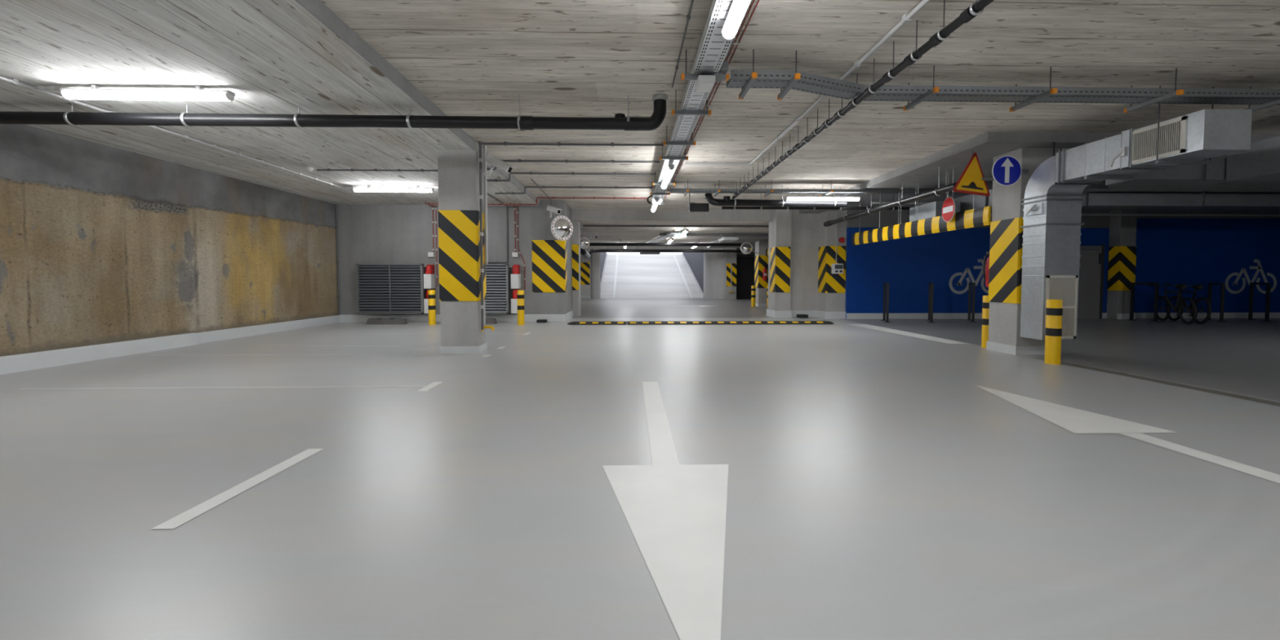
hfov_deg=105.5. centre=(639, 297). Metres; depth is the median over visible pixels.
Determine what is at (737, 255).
trim
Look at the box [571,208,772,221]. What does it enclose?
beam
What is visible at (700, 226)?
conduit
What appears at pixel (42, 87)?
conduit
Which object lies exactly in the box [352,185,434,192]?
ceiling light
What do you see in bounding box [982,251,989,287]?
fire extinguisher
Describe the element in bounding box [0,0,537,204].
ceiling
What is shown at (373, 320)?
wheel stop
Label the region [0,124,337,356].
wall
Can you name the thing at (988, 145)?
ceiling
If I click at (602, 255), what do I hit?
wall
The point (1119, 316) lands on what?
baseboard
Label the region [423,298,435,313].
control box
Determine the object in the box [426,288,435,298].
beacon
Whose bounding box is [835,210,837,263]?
conduit
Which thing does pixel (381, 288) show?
vent
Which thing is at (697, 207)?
sign
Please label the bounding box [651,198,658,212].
ceiling light
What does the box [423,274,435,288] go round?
control box
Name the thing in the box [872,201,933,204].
conduit
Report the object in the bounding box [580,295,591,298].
baseboard
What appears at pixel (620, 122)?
drain pipe
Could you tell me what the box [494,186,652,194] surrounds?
conduit
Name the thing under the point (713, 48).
cable tray
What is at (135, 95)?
diffuser
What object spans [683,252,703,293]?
wall
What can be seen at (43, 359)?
baseboard
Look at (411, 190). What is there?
diffuser
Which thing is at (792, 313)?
baseboard
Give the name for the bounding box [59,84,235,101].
ceiling light
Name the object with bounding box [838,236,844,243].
bell
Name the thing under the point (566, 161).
conduit
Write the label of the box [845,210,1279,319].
wall
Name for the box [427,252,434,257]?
junction box
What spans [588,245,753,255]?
drain pipe
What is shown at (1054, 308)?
bollard
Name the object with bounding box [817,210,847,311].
column
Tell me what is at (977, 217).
bar
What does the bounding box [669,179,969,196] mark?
pipe
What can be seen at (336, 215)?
conduit
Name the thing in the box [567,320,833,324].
bump
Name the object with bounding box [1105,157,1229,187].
ventilation duct
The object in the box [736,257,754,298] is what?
door
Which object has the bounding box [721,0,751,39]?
ceiling light
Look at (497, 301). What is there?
vent grille
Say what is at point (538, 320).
block
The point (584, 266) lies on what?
panel
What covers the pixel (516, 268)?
beacon
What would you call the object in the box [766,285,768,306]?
bollard
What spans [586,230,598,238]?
security camera
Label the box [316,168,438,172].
conduit
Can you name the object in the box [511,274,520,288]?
control box
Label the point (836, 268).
card reader
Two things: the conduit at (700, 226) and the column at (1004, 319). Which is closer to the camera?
the column at (1004, 319)
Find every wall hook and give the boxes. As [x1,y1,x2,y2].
[481,325,494,331]
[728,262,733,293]
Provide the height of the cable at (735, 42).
0.022 m
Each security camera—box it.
[481,152,515,176]
[546,204,561,217]
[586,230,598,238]
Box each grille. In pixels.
[1044,275,1078,338]
[1131,115,1186,164]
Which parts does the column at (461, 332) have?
baseboard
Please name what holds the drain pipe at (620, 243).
hanging from the ceiling at (606, 234)
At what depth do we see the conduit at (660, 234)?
17.98 m
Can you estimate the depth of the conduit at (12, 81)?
6.22 m
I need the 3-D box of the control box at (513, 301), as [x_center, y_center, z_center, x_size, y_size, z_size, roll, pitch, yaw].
[-3.195,0.212,12.535,0.190,0.370,0.295,0,2,-2]
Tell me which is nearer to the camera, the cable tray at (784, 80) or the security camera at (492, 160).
the cable tray at (784, 80)
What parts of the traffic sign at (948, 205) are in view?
panel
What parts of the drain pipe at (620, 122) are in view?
hanger rod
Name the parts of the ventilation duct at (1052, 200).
damper lever, damper plate, hanger rod, support rail, damper lever, damper plate, hanger rod, support rail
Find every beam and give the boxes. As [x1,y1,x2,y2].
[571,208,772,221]
[600,248,704,254]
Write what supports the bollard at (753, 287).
on the floor
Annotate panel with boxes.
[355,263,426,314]
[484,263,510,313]
[532,240,567,292]
[572,244,578,289]
[580,262,590,284]
[726,262,736,286]
[754,255,768,288]
[769,246,790,292]
[817,245,845,293]
[1107,245,1136,290]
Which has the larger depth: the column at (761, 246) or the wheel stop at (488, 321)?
the column at (761, 246)
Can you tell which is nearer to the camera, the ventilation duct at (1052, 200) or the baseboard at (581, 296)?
the ventilation duct at (1052, 200)
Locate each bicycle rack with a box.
[881,282,889,322]
[926,282,934,322]
[967,282,976,322]
[1129,282,1160,322]
[1203,282,1225,321]
[1245,282,1272,321]
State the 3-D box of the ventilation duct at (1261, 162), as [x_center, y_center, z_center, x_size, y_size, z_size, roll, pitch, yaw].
[8.271,-1.889,5.567,0.707,0.750,2.030,0,2,-2]
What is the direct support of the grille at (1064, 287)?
attached to the ventilation duct at (1052, 200)
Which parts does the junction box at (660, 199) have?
lid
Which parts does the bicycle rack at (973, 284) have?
leg, leg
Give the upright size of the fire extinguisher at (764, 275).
0.570 m
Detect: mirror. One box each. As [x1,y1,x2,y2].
[551,215,573,240]
[580,228,589,248]
[580,248,590,258]
[740,241,758,253]
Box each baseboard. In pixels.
[0,315,339,374]
[339,314,565,322]
[565,310,573,321]
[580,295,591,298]
[766,309,845,319]
[846,312,1279,319]
[1116,313,1135,319]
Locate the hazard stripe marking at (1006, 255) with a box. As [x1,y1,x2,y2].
[988,217,1023,303]
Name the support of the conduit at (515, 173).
attached to the ceiling at (562, 58)
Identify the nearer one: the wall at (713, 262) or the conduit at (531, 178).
the conduit at (531, 178)
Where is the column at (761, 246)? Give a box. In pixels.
[755,240,768,306]
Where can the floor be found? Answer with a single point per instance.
(844, 479)
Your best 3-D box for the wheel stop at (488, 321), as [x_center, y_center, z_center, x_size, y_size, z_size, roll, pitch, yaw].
[-4.070,0.580,12.146,0.960,0.155,0.165,0,2,-2]
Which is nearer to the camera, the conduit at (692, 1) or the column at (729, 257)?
the conduit at (692, 1)
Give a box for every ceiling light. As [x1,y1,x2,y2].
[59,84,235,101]
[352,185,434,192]
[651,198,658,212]
[661,164,674,188]
[674,231,686,237]
[680,228,688,235]
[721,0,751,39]
[784,194,860,200]
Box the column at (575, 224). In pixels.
[571,220,580,316]
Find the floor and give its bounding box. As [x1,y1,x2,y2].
[0,297,1279,639]
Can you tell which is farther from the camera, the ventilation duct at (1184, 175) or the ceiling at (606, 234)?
the ceiling at (606, 234)
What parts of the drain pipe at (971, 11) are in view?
hanger rod, hanger rod, hanger rod, hanger rod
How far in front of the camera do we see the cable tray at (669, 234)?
18.90 m
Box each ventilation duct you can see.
[909,186,959,222]
[943,179,1108,211]
[1020,85,1252,340]
[1081,191,1279,210]
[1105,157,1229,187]
[1225,135,1279,182]
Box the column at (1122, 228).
[1106,209,1137,319]
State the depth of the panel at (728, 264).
26.55 m
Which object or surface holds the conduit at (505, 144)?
attached to the ceiling at (562, 58)
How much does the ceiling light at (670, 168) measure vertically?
0.135 m
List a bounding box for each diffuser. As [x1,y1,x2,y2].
[61,91,230,101]
[353,188,431,192]
[786,197,859,200]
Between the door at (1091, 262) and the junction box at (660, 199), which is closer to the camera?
the junction box at (660, 199)
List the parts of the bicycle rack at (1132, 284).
leg, leg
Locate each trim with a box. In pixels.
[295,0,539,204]
[736,253,755,257]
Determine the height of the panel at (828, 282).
1.320 m
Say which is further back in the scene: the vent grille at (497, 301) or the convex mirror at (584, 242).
the convex mirror at (584, 242)
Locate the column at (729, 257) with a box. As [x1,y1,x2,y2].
[724,248,736,299]
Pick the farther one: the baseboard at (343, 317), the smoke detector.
the baseboard at (343, 317)
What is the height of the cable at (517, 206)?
2.160 m
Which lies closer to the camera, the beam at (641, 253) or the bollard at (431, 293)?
the bollard at (431, 293)
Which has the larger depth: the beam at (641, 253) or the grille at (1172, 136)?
the beam at (641, 253)
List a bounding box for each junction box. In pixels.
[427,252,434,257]
[511,252,518,257]
[651,197,665,204]
[694,74,715,92]
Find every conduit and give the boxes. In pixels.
[0,75,352,187]
[34,84,64,90]
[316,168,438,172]
[335,204,340,315]
[478,141,484,329]
[478,142,664,146]
[483,146,488,264]
[486,159,659,169]
[486,172,656,182]
[487,193,508,262]
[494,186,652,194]
[530,177,551,205]
[582,225,768,227]
[659,233,767,236]
[671,0,693,87]
[684,0,930,165]
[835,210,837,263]
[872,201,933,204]
[990,213,1279,216]
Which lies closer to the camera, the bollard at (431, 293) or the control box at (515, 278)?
the bollard at (431, 293)
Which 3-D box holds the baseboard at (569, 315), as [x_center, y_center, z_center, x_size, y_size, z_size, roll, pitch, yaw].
[-1.972,0.503,13.572,0.030,0.200,1.680,0,2,-2]
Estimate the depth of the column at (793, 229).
14.24 m
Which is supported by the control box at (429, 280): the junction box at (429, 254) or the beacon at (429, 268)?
the beacon at (429, 268)
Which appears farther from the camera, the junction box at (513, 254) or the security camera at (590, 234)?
the security camera at (590, 234)
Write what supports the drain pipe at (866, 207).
hanging from the ceiling at (562, 58)
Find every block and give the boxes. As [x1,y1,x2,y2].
[536,319,546,322]
[796,314,808,317]
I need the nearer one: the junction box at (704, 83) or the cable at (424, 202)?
the junction box at (704, 83)
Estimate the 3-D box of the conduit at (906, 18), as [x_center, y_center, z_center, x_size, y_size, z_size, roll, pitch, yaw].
[1.533,-2.128,2.764,1.174,0.053,11.604,0,2,-2]
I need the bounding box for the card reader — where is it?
[831,263,843,273]
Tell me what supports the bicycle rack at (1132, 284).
on the floor
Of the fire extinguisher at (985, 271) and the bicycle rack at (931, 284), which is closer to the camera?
the fire extinguisher at (985, 271)
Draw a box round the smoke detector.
[306,167,313,171]
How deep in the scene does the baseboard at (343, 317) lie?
12.61 m
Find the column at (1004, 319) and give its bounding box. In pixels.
[986,147,1059,355]
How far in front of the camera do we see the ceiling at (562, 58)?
4.75 m
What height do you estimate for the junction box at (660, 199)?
0.190 m
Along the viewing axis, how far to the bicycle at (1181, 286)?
12.31 m
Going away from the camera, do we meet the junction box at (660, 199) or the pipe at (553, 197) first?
the junction box at (660, 199)
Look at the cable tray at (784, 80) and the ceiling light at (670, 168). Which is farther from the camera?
the ceiling light at (670, 168)
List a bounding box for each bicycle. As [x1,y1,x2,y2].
[1147,283,1197,324]
[1164,283,1211,324]
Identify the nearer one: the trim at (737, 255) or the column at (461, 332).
the column at (461, 332)
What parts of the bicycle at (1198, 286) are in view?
frame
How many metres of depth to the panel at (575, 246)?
14.38 m
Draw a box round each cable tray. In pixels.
[644,230,679,243]
[649,0,750,197]
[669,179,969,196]
[715,48,1279,112]
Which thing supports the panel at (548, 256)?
attached to the wall at (367, 233)
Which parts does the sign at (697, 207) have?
panel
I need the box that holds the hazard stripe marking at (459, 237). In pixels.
[438,209,486,301]
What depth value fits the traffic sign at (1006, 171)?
6.97 m
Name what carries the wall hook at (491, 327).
attached to the column at (461, 332)
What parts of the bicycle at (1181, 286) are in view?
frame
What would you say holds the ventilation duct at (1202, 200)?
hanging from the ceiling at (988, 145)
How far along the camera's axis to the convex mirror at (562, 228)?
12.17 m
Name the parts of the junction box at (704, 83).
lid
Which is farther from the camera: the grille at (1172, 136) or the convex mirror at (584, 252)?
the convex mirror at (584, 252)
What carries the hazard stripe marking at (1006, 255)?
attached to the column at (1004, 319)
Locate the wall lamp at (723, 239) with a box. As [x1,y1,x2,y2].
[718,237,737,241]
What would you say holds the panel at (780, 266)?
attached to the column at (793, 229)
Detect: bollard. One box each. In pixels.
[427,289,435,324]
[517,289,524,324]
[751,285,755,306]
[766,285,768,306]
[981,295,989,347]
[1044,299,1062,364]
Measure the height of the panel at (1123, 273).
1.230 m
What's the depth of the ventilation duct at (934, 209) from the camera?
9.93 m
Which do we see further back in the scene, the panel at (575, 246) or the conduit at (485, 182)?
the panel at (575, 246)
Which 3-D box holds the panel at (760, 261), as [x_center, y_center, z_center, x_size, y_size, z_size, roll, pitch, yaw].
[5.058,-1.059,20.007,0.534,1.330,0.614,0,2,-2]
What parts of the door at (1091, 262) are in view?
frame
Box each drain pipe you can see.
[0,93,667,130]
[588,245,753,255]
[589,239,752,246]
[703,185,846,207]
[721,187,913,210]
[732,0,994,199]
[823,166,956,226]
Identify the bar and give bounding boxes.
[851,171,991,245]
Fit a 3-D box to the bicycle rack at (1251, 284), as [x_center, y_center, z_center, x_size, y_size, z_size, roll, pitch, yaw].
[16.701,0.107,13.117,0.140,1.025,0.653,1,2,19]
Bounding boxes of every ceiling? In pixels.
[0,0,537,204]
[320,0,1279,209]
[578,220,770,248]
[706,233,768,248]
[799,131,1279,213]
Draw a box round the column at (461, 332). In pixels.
[437,140,487,353]
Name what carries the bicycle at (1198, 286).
on the floor
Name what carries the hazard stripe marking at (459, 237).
attached to the column at (461, 332)
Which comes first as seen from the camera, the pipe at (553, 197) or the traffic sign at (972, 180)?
the traffic sign at (972, 180)
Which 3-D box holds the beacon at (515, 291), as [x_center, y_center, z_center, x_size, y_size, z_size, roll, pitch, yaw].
[-3.191,-0.098,12.538,0.148,0.240,0.275,0,2,-2]
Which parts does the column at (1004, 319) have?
baseboard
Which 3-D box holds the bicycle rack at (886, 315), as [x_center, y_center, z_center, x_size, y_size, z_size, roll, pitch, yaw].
[6.495,0.118,12.839,0.140,1.025,0.786,1,2,20]
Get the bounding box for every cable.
[424,202,434,252]
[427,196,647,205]
[427,202,437,286]
[510,203,515,252]
[516,205,525,289]
[646,195,652,204]
[664,0,759,197]
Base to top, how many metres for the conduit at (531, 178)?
0.212 m
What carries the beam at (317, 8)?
attached to the ceiling at (276, 57)
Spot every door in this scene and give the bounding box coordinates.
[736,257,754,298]
[1077,244,1104,318]
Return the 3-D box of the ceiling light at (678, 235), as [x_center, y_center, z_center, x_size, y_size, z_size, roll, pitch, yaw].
[1.456,-2.281,17.567,0.440,0.220,0.067,0,2,-2]
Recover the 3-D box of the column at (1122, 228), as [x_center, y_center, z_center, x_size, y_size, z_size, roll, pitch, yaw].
[13.510,-0.916,13.650,0.450,3.030,0.330,0,2,-2]
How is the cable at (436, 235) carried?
attached to the wall at (367, 233)
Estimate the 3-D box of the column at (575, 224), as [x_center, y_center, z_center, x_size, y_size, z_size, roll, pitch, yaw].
[-1.977,-0.860,14.661,0.320,2.840,0.540,0,2,-2]
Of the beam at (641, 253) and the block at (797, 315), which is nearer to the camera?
the block at (797, 315)
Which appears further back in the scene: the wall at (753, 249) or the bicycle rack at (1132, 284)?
the wall at (753, 249)
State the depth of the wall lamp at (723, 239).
17.99 m
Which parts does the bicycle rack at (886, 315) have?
leg, leg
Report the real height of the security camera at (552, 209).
0.297 m
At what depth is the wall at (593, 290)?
27.94 m
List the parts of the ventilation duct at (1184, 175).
hanger rod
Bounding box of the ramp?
[600,253,703,297]
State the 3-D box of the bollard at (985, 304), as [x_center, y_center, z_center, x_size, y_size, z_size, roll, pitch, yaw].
[5.693,0.392,7.953,0.170,0.850,0.170,0,2,-2]
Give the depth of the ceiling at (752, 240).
19.82 m
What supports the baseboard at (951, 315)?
attached to the wall at (1236, 251)
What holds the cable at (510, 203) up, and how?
attached to the wall at (367, 233)
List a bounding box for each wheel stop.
[365,317,407,324]
[485,317,497,324]
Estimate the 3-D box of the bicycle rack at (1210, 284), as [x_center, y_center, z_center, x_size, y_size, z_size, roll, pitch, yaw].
[15.477,0.109,13.075,0.140,1.025,0.708,1,2,27]
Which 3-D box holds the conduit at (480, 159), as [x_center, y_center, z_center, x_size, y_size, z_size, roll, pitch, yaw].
[-2.390,-0.920,7.330,0.048,2.820,0.048,0,2,-2]
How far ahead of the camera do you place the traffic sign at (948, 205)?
8.52 m
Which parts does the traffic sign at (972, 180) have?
panel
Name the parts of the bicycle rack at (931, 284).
leg, leg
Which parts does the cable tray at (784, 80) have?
threaded rod, threaded rod, threaded rod, threaded rod, threaded rod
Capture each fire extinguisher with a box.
[762,266,768,280]
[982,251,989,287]
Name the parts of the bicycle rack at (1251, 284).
leg, leg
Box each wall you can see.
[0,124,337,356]
[337,200,572,315]
[580,248,599,298]
[600,252,606,284]
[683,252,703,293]
[703,248,724,298]
[736,248,755,253]
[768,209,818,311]
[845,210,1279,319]
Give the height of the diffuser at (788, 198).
0.055 m
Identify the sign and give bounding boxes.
[688,187,709,212]
[942,168,955,222]
[952,149,994,195]
[991,155,1028,186]
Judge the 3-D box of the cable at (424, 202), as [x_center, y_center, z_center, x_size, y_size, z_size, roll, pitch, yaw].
[-5.327,-1.766,12.304,0.032,1.192,0.499,0,2,-2]
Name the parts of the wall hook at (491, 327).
hook arm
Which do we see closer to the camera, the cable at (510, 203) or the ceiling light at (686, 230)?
the cable at (510, 203)
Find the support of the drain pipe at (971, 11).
hanging from the ceiling at (562, 58)
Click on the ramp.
(624, 276)
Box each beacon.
[425,264,435,274]
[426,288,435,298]
[512,264,519,274]
[512,288,519,298]
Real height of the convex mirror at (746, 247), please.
0.480 m
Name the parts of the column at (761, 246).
baseboard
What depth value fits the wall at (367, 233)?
12.57 m
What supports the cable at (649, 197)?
attached to the junction box at (660, 199)
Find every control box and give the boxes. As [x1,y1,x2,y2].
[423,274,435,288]
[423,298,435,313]
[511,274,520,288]
[511,298,517,313]
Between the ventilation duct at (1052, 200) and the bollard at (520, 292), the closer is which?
the ventilation duct at (1052, 200)
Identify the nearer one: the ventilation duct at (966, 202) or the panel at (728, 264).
the ventilation duct at (966, 202)
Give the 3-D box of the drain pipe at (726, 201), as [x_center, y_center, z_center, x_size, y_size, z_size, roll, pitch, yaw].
[2.964,-2.221,10.663,3.114,0.474,0.268,0,2,1]
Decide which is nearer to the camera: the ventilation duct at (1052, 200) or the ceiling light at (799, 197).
the ventilation duct at (1052, 200)
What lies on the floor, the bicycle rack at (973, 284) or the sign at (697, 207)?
the bicycle rack at (973, 284)
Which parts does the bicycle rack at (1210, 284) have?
leg, leg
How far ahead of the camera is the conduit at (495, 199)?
12.56 m
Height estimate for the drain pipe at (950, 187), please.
0.518 m
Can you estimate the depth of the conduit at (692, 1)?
4.11 m
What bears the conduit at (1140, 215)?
attached to the ceiling at (988, 145)

